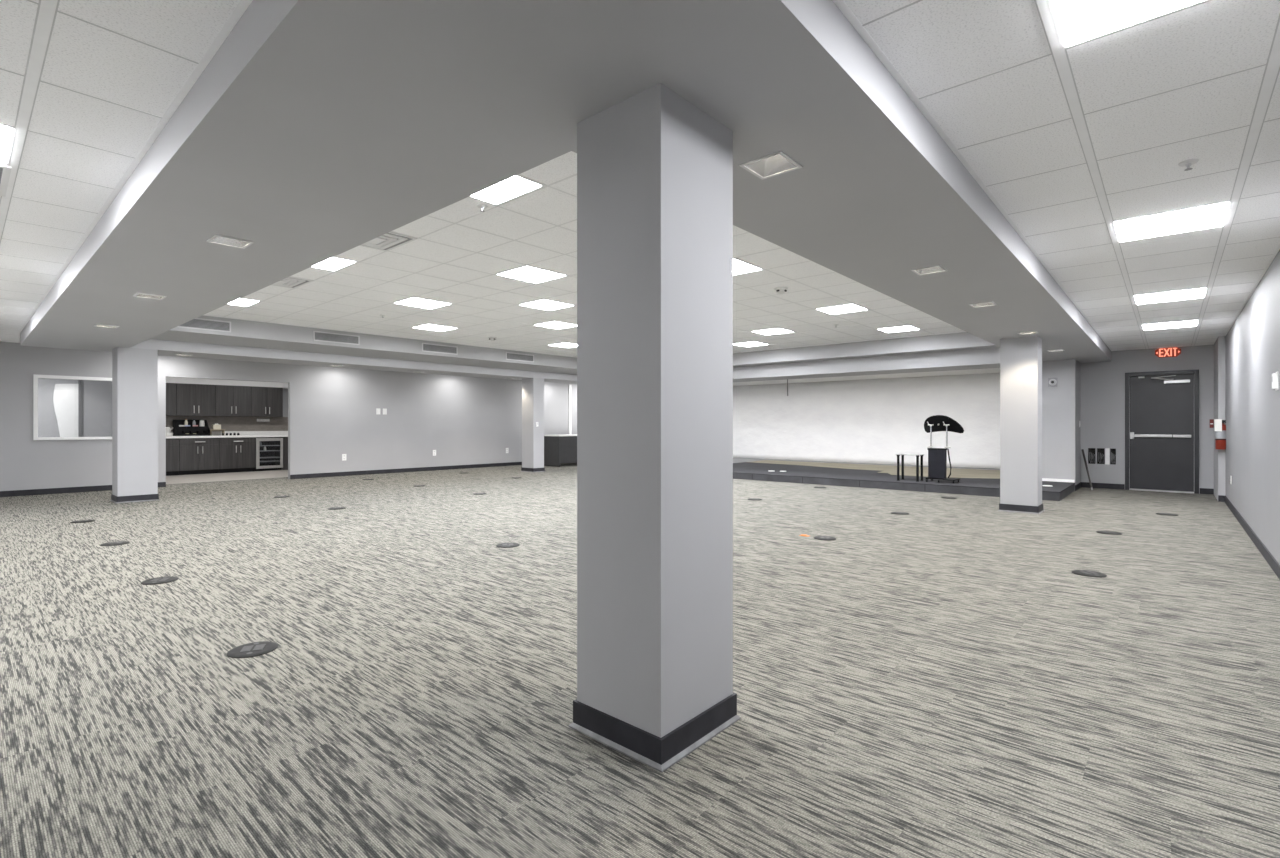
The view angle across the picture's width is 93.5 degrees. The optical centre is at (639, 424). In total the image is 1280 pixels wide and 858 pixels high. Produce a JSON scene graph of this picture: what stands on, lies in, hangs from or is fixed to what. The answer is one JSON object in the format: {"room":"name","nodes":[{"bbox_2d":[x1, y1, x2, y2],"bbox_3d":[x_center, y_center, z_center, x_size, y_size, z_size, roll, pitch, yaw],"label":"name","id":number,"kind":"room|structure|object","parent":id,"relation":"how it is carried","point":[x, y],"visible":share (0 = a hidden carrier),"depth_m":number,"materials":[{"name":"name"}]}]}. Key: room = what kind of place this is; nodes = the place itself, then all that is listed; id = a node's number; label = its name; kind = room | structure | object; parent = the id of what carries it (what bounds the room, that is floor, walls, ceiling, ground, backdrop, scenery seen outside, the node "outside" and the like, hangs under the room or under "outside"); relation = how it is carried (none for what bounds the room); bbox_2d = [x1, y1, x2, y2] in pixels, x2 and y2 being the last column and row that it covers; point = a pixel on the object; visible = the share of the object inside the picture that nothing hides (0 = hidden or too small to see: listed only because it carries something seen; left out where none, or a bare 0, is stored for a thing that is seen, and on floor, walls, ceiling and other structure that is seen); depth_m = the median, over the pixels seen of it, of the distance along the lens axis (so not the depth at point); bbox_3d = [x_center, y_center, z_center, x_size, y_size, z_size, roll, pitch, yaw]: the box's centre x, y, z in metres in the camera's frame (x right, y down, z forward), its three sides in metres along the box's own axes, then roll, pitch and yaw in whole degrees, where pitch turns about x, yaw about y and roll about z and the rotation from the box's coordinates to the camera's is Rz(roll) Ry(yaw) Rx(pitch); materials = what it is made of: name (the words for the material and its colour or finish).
{"room":"event hall","nodes":[
{"label":"event hall","id":0,"kind":"room"},
{"bbox_2d":[38,378,111,436],"bbox_3d":[-12.612,-0.130,12.234,0.100,2.700,2.900,0,0,41],"label":"wall","id":1,"kind":"structure","parent":0,"point":[96,395],"depth_m":12.96,"materials":[{"name":"paint"}]},
{"bbox_2d":[53,384,77,436],"bbox_3d":[-12.111,0.020,12.703,0.028,1.800,0.385,0,0,41],"label":"window","id":2,"kind":"structure","parent":1,"relation":"attached to","point":[65,397],"depth_m":12.70,"materials":[{"name":"white glass"}]},
{"bbox_2d":[78,380,81,436],"bbox_3d":[-11.965,0.010,12.863,0.040,2.420,0.050,0,0,41],"label":"trim","id":3,"kind":"structure","parent":1,"relation":"attached to","point":[79,381],"depth_m":12.85,"materials":[{"name":"silver metal"}]},
{"bbox_2d":[227,388,287,416],"bbox_3d":[-10.873,-0.130,15.965,0.100,2.700,4.800,0,0,41],"label":"wall","id":4,"kind":"structure","parent":0,"point":[285,391],"depth_m":16.92,"materials":[{"name":"grey paint"}]},
{"bbox_2d":[166,383,175,415],"bbox_3d":[-11.754,-0.625,14.568,0.419,0.800,0.797,0,0,41],"label":"upper cabinet","id":5,"kind":"object","parent":4,"relation":"attached to","point":[170,387],"visible":0.1,"depth_m":14.68,"materials":[{"name":"brown wood"}]},
{"bbox_2d":[176,383,214,415],"bbox_3d":[-11.226,-0.625,15.168,0.419,0.800,0.797,0,0,41],"label":"upper cabinet","id":6,"kind":"object","parent":4,"relation":"attached to","point":[191,399],"visible":1,"depth_m":15.05,"materials":[{"name":"brown wood"}]},
{"bbox_2d":[166,416,287,431],"bbox_3d":[-11.127,-0.029,15.590,0.015,0.389,3.700,0,0,41],"label":"backsplash","id":7,"kind":"structure","parent":4,"relation":"attached to","point":[227,423],"depth_m":16.09,"materials":[{"name":"brown tile"}]},
{"bbox_2d":[166,377,287,388],"bbox_3d":[-10.705,-1.212,15.785,0.390,0.375,4.650,0,0,41],"label":"trim","id":8,"kind":"structure","parent":4,"relation":"attached to","point":[168,379],"depth_m":15.52,"materials":[{"name":"white paint"}]},
{"bbox_2d":[215,385,250,416],"bbox_3d":[-10.697,-0.625,15.769,0.419,0.800,0.797,0,0,41],"label":"upper cabinet","id":9,"kind":"object","parent":4,"relation":"attached to","point":[233,401],"visible":0.99,"depth_m":15.66,"materials":[{"name":"brown wood"}]},
{"bbox_2d":[251,386,282,416],"bbox_3d":[-10.181,-0.625,16.355,0.419,0.800,0.760,0,0,41],"label":"upper cabinet","id":10,"kind":"object","parent":4,"relation":"attached to","point":[265,401],"visible":1,"depth_m":16.23,"materials":[{"name":"brown wood"}]},
{"bbox_2d":[0,342,576,490],"bbox_3d":[-6.141,-0.155,15.597,0.130,2.750,17.500,0,0,41],"label":"wall","id":11,"kind":"structure","parent":0,"point":[467,420],"depth_m":14.22,"materials":[{"name":"grey paint"}]},
{"bbox_2d":[33,374,111,439],"bbox_3d":[-10.162,-0.307,11.010,0.155,1.145,1.320,0,0,41],"label":"window","id":12,"kind":"structure","parent":11,"relation":"in","point":[35,377],"depth_m":10.61,"materials":[{"name":"white paint"}]},
{"bbox_2d":[0,482,165,496],"bbox_3d":[-10.571,1.170,10.457,0.012,0.100,3.730,0,0,41],"label":"baseboard","id":13,"kind":"structure","parent":11,"relation":"attached to","point":[160,484],"depth_m":10.70,"materials":[{"name":"grey rubber"}]},
{"bbox_2d":[290,462,521,478],"bbox_3d":[-4.150,1.170,17.751,0.012,0.100,11.235,0,0,41],"label":"baseboard","id":14,"kind":"structure","parent":11,"relation":"attached to","point":[350,473],"depth_m":15.41,"materials":[{"name":"grey rubber"}]},
{"bbox_2d":[569,385,571,433],"bbox_3d":[-2.298,-0.055,19.841,0.030,2.550,0.090,0,0,41],"label":"window frame","id":15,"kind":"structure","parent":11,"relation":"attached to","point":[570,386],"depth_m":19.83,"materials":[{"name":"white paint"}]},
{"bbox_2d":[204,151,965,357],"bbox_3d":[-0.349,-1.800,9.933,9.750,0.080,10.950,0,0,41],"label":"ceiling","id":16,"kind":"structure","parent":0,"point":[548,204],"depth_m":7.94,"materials":[{"name":"tile"}]},
{"bbox_2d":[229,298,260,306],"bbox_3d":[-5.813,-1.768,8.527,0.607,0.023,0.617,0,0,41],"label":"recessed light","id":17,"kind":"object","parent":16,"relation":"in","point":[240,302],"visible":0.39,"depth_m":8.68,"materials":[{"name":"white plastic"}]},
{"bbox_2d":[229,299,256,305],"bbox_3d":[-5.813,-1.769,8.527,0.567,0.006,0.577,0,0,41],"label":"diffuser","id":18,"kind":"object","parent":17,"relation":"attached to","point":[240,302],"depth_m":8.68,"materials":[{"name":"white plastic"}]},
{"bbox_2d":[271,276,312,288],"bbox_3d":[-4.406,-1.747,7.288,0.612,0.026,0.620,0,0,41],"label":"ceiling vent","id":19,"kind":"object","parent":16,"relation":"in","point":[289,282],"visible":0.4,"depth_m":7.37,"materials":[{"name":"white metal"}]},
{"bbox_2d":[312,257,356,270],"bbox_3d":[-3.467,-1.768,6.462,0.607,0.023,0.617,0,0,41],"label":"recessed light","id":20,"kind":"object","parent":16,"relation":"in","point":[332,264],"visible":0.39,"depth_m":6.62,"materials":[{"name":"white plastic"}]},
{"bbox_2d":[150,315,576,374],"bbox_3d":[-4.067,-1.584,13.518,0.670,0.392,11.300,0,0,41],"label":"ceiling soffit","id":21,"kind":"structure","parent":16,"relation":"attached to","point":[244,333],"depth_m":11.68,"materials":[{"name":"grey paint"}]},
{"bbox_2d":[177,318,230,331],"bbox_3d":[-7.028,-1.618,9.637,0.014,0.178,0.824,0,0,41],"label":"soffit vent","id":22,"kind":"object","parent":21,"relation":"attached to","point":[197,323],"visible":0.62,"depth_m":9.71,"materials":[{"name":"grey metal"}]},
{"bbox_2d":[313,331,359,344],"bbox_3d":[-5.641,-1.618,11.213,0.014,0.178,0.824,0,0,41],"label":"soffit vent","id":23,"kind":"object","parent":21,"relation":"attached to","point":[317,335],"visible":1,"depth_m":11.20,"materials":[{"name":"grey metal"}]},
{"bbox_2d":[422,343,457,354],"bbox_3d":[-4.247,-1.618,12.797,0.014,0.178,0.824,0,0,41],"label":"soffit vent","id":24,"kind":"object","parent":21,"relation":"attached to","point":[426,347],"visible":1,"depth_m":12.79,"materials":[{"name":"grey metal"}]},
{"bbox_2d":[506,352,533,361],"bbox_3d":[-2.859,-1.618,14.373,0.014,0.178,0.824,0,0,41],"label":"soffit vent","id":25,"kind":"object","parent":21,"relation":"attached to","point":[509,355],"visible":1,"depth_m":14.35,"materials":[{"name":"grey metal"}]},
{"bbox_2d":[359,232,416,251],"bbox_3d":[-2.529,-1.747,5.636,0.612,0.026,0.620,0,0,41],"label":"ceiling vent","id":26,"kind":"object","parent":16,"relation":"in","point":[389,241],"visible":0.4,"depth_m":5.72,"materials":[{"name":"white metal"}]},
{"bbox_2d":[25,0,817,347],"bbox_3d":[-4.126,-1.500,5.271,11.480,0.560,1.160,0,0,41],"label":"ceiling beam","id":27,"kind":"structure","parent":16,"relation":"attached to","point":[316,131],"depth_m":2.41,"materials":[{"name":"grey paint"}]},
{"bbox_2d":[133,292,166,299],"bbox_3d":[-4.634,-1.275,5.694,0.216,0.122,0.216,0,0,41],"label":"recessed light","id":28,"kind":"object","parent":27,"relation":"attached to","point":[143,295],"visible":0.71,"depth_m":5.73,"materials":[{"name":"white plastic"}]},
{"bbox_2d":[206,234,253,248],"bbox_3d":[-2.724,-1.275,4.003,0.216,0.122,0.216,0,0,41],"label":"recessed light","id":29,"kind":"object","parent":27,"relation":"attached to","point":[216,239],"visible":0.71,"depth_m":4.05,"materials":[{"name":"white"}]},
{"bbox_2d":[394,297,450,308],"bbox_3d":[-3.147,-1.768,8.718,0.607,0.023,0.617,0,0,41],"label":"recessed light","id":30,"kind":"object","parent":16,"relation":"in","point":[415,302],"visible":0.92,"depth_m":8.75,"materials":[{"name":"white plastic"}]},
{"bbox_2d":[411,324,457,331],"bbox_3d":[-3.715,-1.768,10.910,0.607,0.023,0.617,0,0,41],"label":"recessed light","id":31,"kind":"object","parent":16,"relation":"in","point":[427,326],"visible":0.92,"depth_m":10.91,"materials":[{"name":"white plastic"}]},
{"bbox_2d":[469,175,544,205],"bbox_3d":[-1.122,-1.768,4.397,0.607,0.023,0.617,0,0,41],"label":"recessed light","id":32,"kind":"object","parent":16,"relation":"in","point":[512,188],"visible":0.38,"depth_m":4.53,"materials":[{"name":"white plastic"}]},
{"bbox_2d":[494,266,566,283],"bbox_3d":[-1.270,-1.768,7.066,0.607,0.023,0.617,0,0,41],"label":"recessed light","id":33,"kind":"object","parent":16,"relation":"in","point":[530,274],"visible":0.94,"depth_m":7.07,"materials":[{"name":"white plastic"}]},
{"bbox_2d":[519,299,574,310],"bbox_3d":[-1.370,-1.768,8.845,0.607,0.023,0.617,0,0,41],"label":"recessed light","id":34,"kind":"object","parent":16,"relation":"in","point":[543,304],"visible":0.94,"depth_m":8.90,"materials":[{"name":"white plastic"}]},
{"bbox_2d":[534,321,576,328],"bbox_3d":[-1.469,-1.768,10.624,0.607,0.023,0.617,0,0,41],"label":"recessed light","id":35,"kind":"object","parent":16,"relation":"in","point":[555,325],"visible":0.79,"depth_m":10.69,"materials":[{"name":"white plastic"}]},
{"bbox_2d":[210,173,963,356],"bbox_3d":[-0.349,-1.759,9.933,9.650,0.002,10.830,0,0,41],"label":"trim","id":36,"kind":"structure","parent":16,"relation":"attached to","point":[549,185],"depth_m":8.23,"materials":[{"name":"white metal"}]},
{"bbox_2d":[733,258,763,275],"bbox_3d":[0.976,-1.768,6.780,0.607,0.023,0.617,0,0,41],"label":"recessed light","id":37,"kind":"object","parent":16,"relation":"in","point":[739,267],"visible":0.42,"depth_m":6.76,"materials":[{"name":"white plastic"}]},
{"bbox_2d":[733,259,758,273],"bbox_3d":[0.976,-1.769,6.780,0.567,0.006,0.577,0,0,41],"label":"diffuser","id":38,"kind":"object","parent":37,"relation":"attached to","point":[739,267],"depth_m":6.75,"materials":[{"name":"white plastic"}]},
{"bbox_2d":[733,342,768,346],"bbox_3d":[2.406,-1.768,13.135,0.607,0.023,0.617,0,0,41],"label":"recessed light","id":39,"kind":"object","parent":16,"relation":"in","point":[748,344],"visible":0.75,"depth_m":13.21,"materials":[{"name":"white plastic"}]},
{"bbox_2d":[735,342,765,345],"bbox_3d":[2.406,-1.769,13.135,0.567,0.006,0.577,0,0,41],"label":"diffuser","id":40,"kind":"object","parent":39,"relation":"attached to","point":[748,343],"depth_m":13.21,"materials":[{"name":"white plastic"}]},
{"bbox_2d":[751,328,792,334],"bbox_3d":[2.506,-1.768,11.356,0.607,0.023,0.617,0,0,41],"label":"recessed light","id":41,"kind":"object","parent":16,"relation":"in","point":[777,330],"visible":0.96,"depth_m":11.37,"materials":[{"name":"white plastic"}]},
{"bbox_2d":[815,304,868,314],"bbox_3d":[3.074,-1.768,9.164,0.607,0.023,0.617,0,0,41],"label":"recessed light","id":42,"kind":"object","parent":16,"relation":"in","point":[848,308],"visible":0.89,"depth_m":9.21,"materials":[{"name":"white plastic"}]},
{"bbox_2d":[733,332,998,366],"bbox_3d":[3.113,-1.624,14.373,10.320,0.312,0.410,0,0,41],"label":"trim","id":43,"kind":"structure","parent":16,"relation":"attached to","point":[963,340],"depth_m":12.68,"materials":[{"name":"grey paint"}]},
{"bbox_2d":[877,326,920,332],"bbox_3d":[4.752,-1.768,11.070,0.607,0.023,0.617,0,0,41],"label":"recessed light","id":44,"kind":"object","parent":16,"relation":"in","point":[902,328],"visible":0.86,"depth_m":11.13,"materials":[{"name":"white plastic"}]},
{"bbox_2d":[0,462,1279,857],"bbox_3d":[-1.776,1.270,11.755,19.800,0.101,17.500,0,0,41],"label":"floor","id":45,"kind":"structure","parent":0,"point":[939,679],"depth_m":2.88,"materials":[{"name":"carpet"}]},
{"bbox_2d":[100,541,129,545],"bbox_3d":[-5.350,1.214,6.136,0.231,0.012,0.262,0,0,-24],"label":"floor outlet","id":46,"kind":"object","parent":45,"relation":"on","point":[116,543],"visible":1,"depth_m":6.14,"materials":[{"name":"metal"}]},
{"bbox_2d":[110,347,158,502],"bbox_3d":[-8.164,0.000,9.734,0.528,2.440,0.543,0,0,41],"label":"column","id":47,"kind":"structure","parent":45,"relation":"on","point":[134,370],"depth_m":9.57,"materials":[{"name":"grey paint"}]},
{"bbox_2d":[141,576,178,584],"bbox_3d":[-3.730,1.214,4.679,0.234,0.012,0.257,0,0,-13],"label":"floor outlet","id":48,"kind":"object","parent":45,"relation":"on","point":[159,580],"visible":1,"depth_m":4.68,"materials":[{"name":"metal"}]},
{"bbox_2d":[166,438,178,475],"bbox_3d":[-11.654,0.770,14.472,0.661,0.895,0.825,0,0,41],"label":"base cabinet","id":49,"kind":"object","parent":45,"relation":"on","point":[172,444],"visible":0.12,"depth_m":14.49,"materials":[{"name":"brown wood"}]},
{"bbox_2d":[166,435,287,437],"bbox_3d":[-10.790,0.295,15.473,0.665,0.051,3.470,0,0,41],"label":"countertop","id":50,"kind":"structure","parent":49,"relation":"on","point":[212,436],"depth_m":15.41,"materials":[{"name":"white stone"}]},
{"bbox_2d":[173,420,209,435],"bbox_3d":[-11.227,0.070,15.078,0.340,0.400,0.696,0,0,41],"label":"organizer","id":51,"kind":"object","parent":50,"relation":"on","point":[178,430],"visible":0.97,"depth_m":15.06,"materials":[{"name":"black plastic"}]},
{"bbox_2d":[171,431,287,434],"bbox_3d":[-11.028,0.217,15.683,0.030,0.104,3.470,0,0,41],"label":"upstand","id":52,"kind":"object","parent":50,"relation":"on","point":[213,432],"visible":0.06,"depth_m":16.30,"materials":[{"name":"white stone"}]},
{"bbox_2d":[179,438,218,474],"bbox_3d":[-11.108,0.770,15.092,0.661,0.895,0.822,0,0,41],"label":"base cabinet","id":53,"kind":"object","parent":45,"relation":"on","point":[196,455],"visible":0.98,"depth_m":14.89,"materials":[{"name":"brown wood"}]},
{"bbox_2d":[219,437,255,472],"bbox_3d":[-10.569,0.770,15.704,0.661,0.895,0.802,0,0,41],"label":"base cabinet","id":54,"kind":"object","parent":45,"relation":"on","point":[238,454],"visible":0.99,"depth_m":15.50,"materials":[{"name":"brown wood"}]},
{"bbox_2d":[227,641,277,657],"bbox_3d":[-2.083,1.214,3.242,0.233,0.012,0.250,0,0,-21],"label":"floor outlet","id":55,"kind":"object","parent":45,"relation":"on","point":[253,649],"visible":1,"depth_m":3.24,"materials":[{"name":"grey metal"}]},
{"bbox_2d":[255,437,282,470],"bbox_3d":[-10.096,0.773,16.258,0.600,0.890,0.635,0,0,41],"label":"beverage cooler","id":56,"kind":"object","parent":45,"relation":"on","point":[272,458],"visible":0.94,"depth_m":16.27,"materials":[{"name":"silver metal"}]},
{"bbox_2d":[281,437,287,469],"bbox_3d":[-9.823,0.770,16.567,0.600,0.895,0.170,0,0,41],"label":"end panel","id":57,"kind":"object","parent":45,"relation":"on","point":[285,439],"visible":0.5,"depth_m":16.34,"materials":[{"name":"brown wood"}]},
{"bbox_2d":[496,543,519,547],"bbox_3d":[-1.326,1.214,6.046,0.230,0.012,0.241,0,0,-20],"label":"floor outlet","id":58,"kind":"object","parent":45,"relation":"on","point":[501,545],"visible":1,"depth_m":6.04,"materials":[{"name":"metal"}]},
{"bbox_2d":[521,378,544,471],"bbox_3d":[-2.811,0.000,15.816,0.528,2.440,0.398,0,0,41],"label":"column","id":59,"kind":"structure","parent":45,"relation":"on","point":[532,388],"depth_m":15.67,"materials":[{"name":"grey paint"}]},
{"bbox_2d":[544,434,576,466],"bbox_3d":[-2.012,0.762,18.857,1.140,0.915,2.390,0,0,41],"label":"base cabinet","id":60,"kind":"object","parent":45,"relation":"on","point":[558,449],"depth_m":17.86,"materials":[{"name":"grey laminate"}]},
{"bbox_2d":[569,83,740,772],"bbox_3d":[0.065,0.000,2.467,0.486,2.440,0.518,0,0,41],"label":"column","id":61,"kind":"structure","parent":45,"relation":"on","point":[655,170],"depth_m":2.29,"materials":[{"name":"grey paint"}]},
{"bbox_2d":[998,336,1043,513],"bbox_3d":[5.412,0.000,8.549,0.496,2.440,0.433,0,0,41],"label":"column","id":62,"kind":"structure","parent":45,"relation":"on","point":[1020,358],"depth_m":8.40,"materials":[{"name":"grey paint"}]},
{"bbox_2d":[1071,570,1106,577],"bbox_3d":[3.651,1.214,4.887,0.250,0.012,0.235,0,0,-6],"label":"floor outlet","id":63,"kind":"object","parent":45,"relation":"on","point":[1087,573],"visible":1,"depth_m":4.90,"materials":[{"name":"metal"}]},
{"bbox_2d":[0,0,1279,350],"bbox_3d":[-0.836,-1.450,9.795,15.800,0.080,15.800,0,0,41],"label":"ceiling","id":64,"kind":"structure","parent":0,"point":[935,46],"depth_m":2.82,"materials":[{"name":"tile"}]},
{"bbox_2d":[0,164,11,196],"bbox_3d":[-3.859,-1.404,3.257,0.620,0.012,0.610,0,0,41],"label":"recessed light","id":65,"kind":"object","parent":64,"relation":"in","point":[5,170],"visible":1,"depth_m":3.40,"materials":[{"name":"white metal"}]},
{"bbox_2d":[0,124,16,164],"bbox_3d":[-3.385,-1.415,2.827,0.607,0.029,0.617,0,0,41],"label":"recessed light","id":66,"kind":"object","parent":64,"relation":"in","point":[7,133],"visible":0.96,"depth_m":2.99,"materials":[{"name":"white plastic"}]},
{"bbox_2d":[0,126,10,163],"bbox_3d":[-3.385,-1.411,2.827,0.567,0.021,0.577,0,0,41],"label":"diffuser","id":67,"kind":"object","parent":66,"relation":"attached to","point":[5,131],"depth_m":3.01,"materials":[{"name":"white plastic"}]},
{"bbox_2d":[0,0,252,341],"bbox_3d":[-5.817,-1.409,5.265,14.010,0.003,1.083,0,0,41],"label":"trim","id":68,"kind":"structure","parent":64,"relation":"attached to","point":[47,9],"depth_m":2.60,"materials":[{"name":"white metal"}]},
{"bbox_2d":[833,0,1279,350],"bbox_3d":[4.425,-1.409,5.164,1.500,0.003,15.600,0,0,41],"label":"trim","id":69,"kind":"structure","parent":64,"relation":"attached to","point":[1060,57],"depth_m":2.92,"materials":[{"name":"white metal"}]},
{"bbox_2d":[1046,0,1207,49],"bbox_3d":[1.603,-1.415,1.829,0.607,0.029,0.617,0,0,41],"label":"recessed light","id":70,"kind":"object","parent":64,"relation":"in","point":[1078,21],"visible":1,"depth_m":2.06,"materials":[{"name":"white plastic"}]},
{"bbox_2d":[1141,320,1198,329],"bbox_3d":[7.474,-1.415,8.498,0.607,0.029,0.617,0,0,41],"label":"recessed light","id":71,"kind":"object","parent":64,"relation":"in","point":[1193,322],"visible":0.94,"depth_m":8.48,"materials":[{"name":"white plastic"}]},
{"bbox_2d":[1133,288,1207,303],"bbox_3d":[5.796,-1.415,6.592,0.607,0.029,0.617,0,0,41],"label":"recessed light","id":72,"kind":"object","parent":64,"relation":"in","point":[1200,292],"visible":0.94,"depth_m":6.57,"materials":[{"name":"white plastic"}]},
{"bbox_2d":[1111,201,1232,241],"bbox_3d":[3.698,-1.415,4.209,0.607,0.029,0.617,0,0,41],"label":"recessed light","id":73,"kind":"object","parent":64,"relation":"in","point":[1212,215],"visible":0.97,"depth_m":4.17,"materials":[{"name":"white plastic"}]},
{"bbox_2d":[1178,159,1198,170],"bbox_3d":[2.940,-1.389,3.228,0.084,0.042,0.084,0,0,41],"label":"sprinkler head","id":74,"kind":"object","parent":64,"relation":"attached to","point":[1187,163],"visible":1,"depth_m":3.22},
{"bbox_2d":[572,0,1110,362],"bbox_3d":[4.356,-1.500,7.097,1.160,0.560,12.790,0,0,41],"label":"ceiling beam","id":75,"kind":"structure","parent":0,"point":[878,195],"depth_m":3.27,"materials":[{"name":"grey paint"}]},
{"bbox_2d":[739,151,802,179],"bbox_3d":[0.616,-1.275,2.829,0.216,0.122,0.216,0,0,41],"label":"recessed light","id":76,"kind":"object","parent":75,"relation":"attached to","point":[777,163],"visible":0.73,"depth_m":2.88,"materials":[{"name":"white metal"}]},
{"bbox_2d":[911,265,947,274],"bbox_3d":[2.277,-1.275,4.736,0.216,0.122,0.216,0,0,41],"label":"recessed light","id":77,"kind":"object","parent":75,"relation":"attached to","point":[938,268],"visible":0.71,"depth_m":4.79,"materials":[{"name":"white plastic"}]},
{"bbox_2d":[969,301,996,307],"bbox_3d":[3.473,-1.275,6.095,0.216,0.122,0.216,0,0,41],"label":"recessed light","id":78,"kind":"object","parent":75,"relation":"attached to","point":[985,304],"visible":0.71,"depth_m":6.15,"materials":[{"name":"white plastic"}]},
{"bbox_2d":[733,368,999,385],"bbox_3d":[4.336,-1.280,16.466,11.250,0.100,2.350,0,0,41],"label":"ceiling","id":79,"kind":"structure","parent":0,"point":[988,370],"depth_m":15.27,"materials":[{"name":"white paint"}]},
{"bbox_2d":[733,374,999,469],"bbox_3d":[5.232,-0.130,17.143,10.400,2.700,0.150,0,0,41],"label":"wall","id":80,"kind":"structure","parent":0,"point":[735,460],"depth_m":16.91,"materials":[{"name":"grey paint"}]},
{"bbox_2d":[733,373,999,468],"bbox_3d":[5.145,-0.097,17.097,10.230,2.263,0.028,0,0,41],"label":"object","id":81,"kind":"structure","parent":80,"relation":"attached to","point":[874,421],"depth_m":16.21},
{"bbox_2d":[733,460,1074,500],"bbox_3d":[5.272,1.143,13.950,7.880,0.154,4.590,0,0,41],"label":"stage","id":82,"kind":"structure","parent":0,"point":[1058,491],"depth_m":12.51,"materials":[{"name":"grey carpet"}]},
{"bbox_2d":[896,453,923,481],"bbox_3d":[5.208,0.814,11.615,0.430,0.512,0.370,0,0,39],"label":"side table","id":83,"kind":"object","parent":82,"relation":"on","point":[899,454],"visible":1,"depth_m":11.60,"materials":[{"name":"metal"}]},
{"bbox_2d":[924,415,963,482],"bbox_3d":[5.676,0.443,11.297,0.681,1.255,0.391,0,0,41],"label":"lectern","id":84,"kind":"object","parent":82,"relation":"on","point":[937,457],"visible":1,"depth_m":11.29,"materials":[{"name":"black plastic"}]},
{"bbox_2d":[1042,359,1080,484],"bbox_3d":[8.047,0.000,11.881,0.980,2.440,1.030,0,0,41],"label":"wall","id":85,"kind":"structure","parent":0,"point":[1061,405],"depth_m":11.34,"materials":[{"name":"grey paint"}]},
{"bbox_2d":[733,347,999,381],"bbox_3d":[3.229,-1.472,15.209,11.250,0.615,1.000,0,0,41],"label":"header","id":86,"kind":"object","parent":85,"relation":"attached to","point":[985,358],"visible":0.21,"depth_m":13.08,"materials":[{"name":"grey paint"}]},
{"bbox_2d":[1081,345,1213,493],"bbox_3d":[9.501,-0.095,11.187,2.120,2.630,0.150,0,0,41],"label":"wall","id":87,"kind":"structure","parent":0,"point":[1102,383],"depth_m":11.44,"materials":[{"name":"grey paint"}]},
{"bbox_2d":[1088,448,1094,463],"bbox_3d":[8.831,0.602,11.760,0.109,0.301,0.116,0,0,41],"label":"wall plate","id":88,"kind":"object","parent":87,"relation":"attached to","point":[1091,451],"depth_m":11.78,"materials":[{"name":"black plastic"}]},
{"bbox_2d":[1097,448,1104,463],"bbox_3d":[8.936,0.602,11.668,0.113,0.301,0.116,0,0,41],"label":"wall plate","id":89,"kind":"object","parent":87,"relation":"attached to","point":[1100,451],"depth_m":11.68,"materials":[{"name":"black plastic"}]},
{"bbox_2d":[1081,482,1124,489],"bbox_3d":[8.905,1.170,11.604,0.675,0.100,0.012,0,0,41],"label":"baseboard","id":90,"kind":"structure","parent":87,"relation":"attached to","point":[1083,484],"depth_m":11.57,"materials":[{"name":"grey rubber"}]},
{"bbox_2d":[1125,369,1198,493],"bbox_3d":[9.549,0.117,11.038,1.025,2.205,0.211,0,0,41],"label":"door","id":91,"kind":"structure","parent":87,"relation":"in","point":[1162,411],"depth_m":11.04,"materials":[{"name":"paint"}]},
{"bbox_2d":[1155,347,1180,357],"bbox_3d":[9.616,-1.323,10.968,0.356,0.176,0.028,0,0,41],"label":"exit sign","id":92,"kind":"object","parent":87,"relation":"attached to","point":[1170,351],"visible":1,"depth_m":10.96,"materials":[{"name":"red plastic"}]},
{"bbox_2d":[1214,336,1224,499],"bbox_3d":[9.734,-0.145,10.016,0.223,2.730,1.300,0,0,41],"label":"wall","id":93,"kind":"structure","parent":0,"point":[1219,345],"depth_m":9.59,"materials":[{"name":"grey paint"}]},
{"bbox_2d":[1214,419,1225,449],"bbox_3d":[9.198,0.147,9.512,0.185,0.477,0.165,0,0,41],"label":"fire extinguisher","id":94,"kind":"object","parent":93,"relation":"attached to","point":[1219,426],"visible":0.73,"depth_m":9.47,"materials":[{"name":"red metal"}]},
{"bbox_2d":[1225,250,1279,563],"bbox_3d":[4.578,-0.145,4.096,0.140,2.730,14.400,0,0,41],"label":"wall","id":95,"kind":"structure","parent":0,"point":[1252,343],"depth_m":6.05,"materials":[{"name":"grey paint"}]},
{"bbox_2d":[1224,496,1279,579],"bbox_3d":[4.554,1.170,4.184,0.012,0.100,14.300,0,0,41],"label":"baseboard","id":96,"kind":"structure","parent":95,"relation":"attached to","point":[1275,566],"depth_m":6.01,"materials":[{"name":"grey rubber"}]},
{"bbox_2d":[1272,371,1278,389],"bbox_3d":[5.195,-0.360,4.926,0.032,0.150,0.110,0,0,41],"label":"thermostat","id":97,"kind":"object","parent":95,"relation":"attached to","point":[1275,376],"visible":1,"depth_m":4.89,"materials":[{"name":"white plastic"}]},
{"bbox_3d":[-6.075,-1.440,14.477,1.750,0.060,12.395,0,0,41],"label":"ceiling","id":98,"kind":"structure","parent":0,"visible":0},
{"bbox_2d":[20,327,576,383],"bbox_3d":[-5.071,-1.450,13.589,0.930,0.460,12.400,0,0,41],"label":"ceiling beam","id":99,"kind":"structure","parent":98,"relation":"attached to","point":[164,347],"depth_m":11.57,"materials":[{"name":"grey paint"}]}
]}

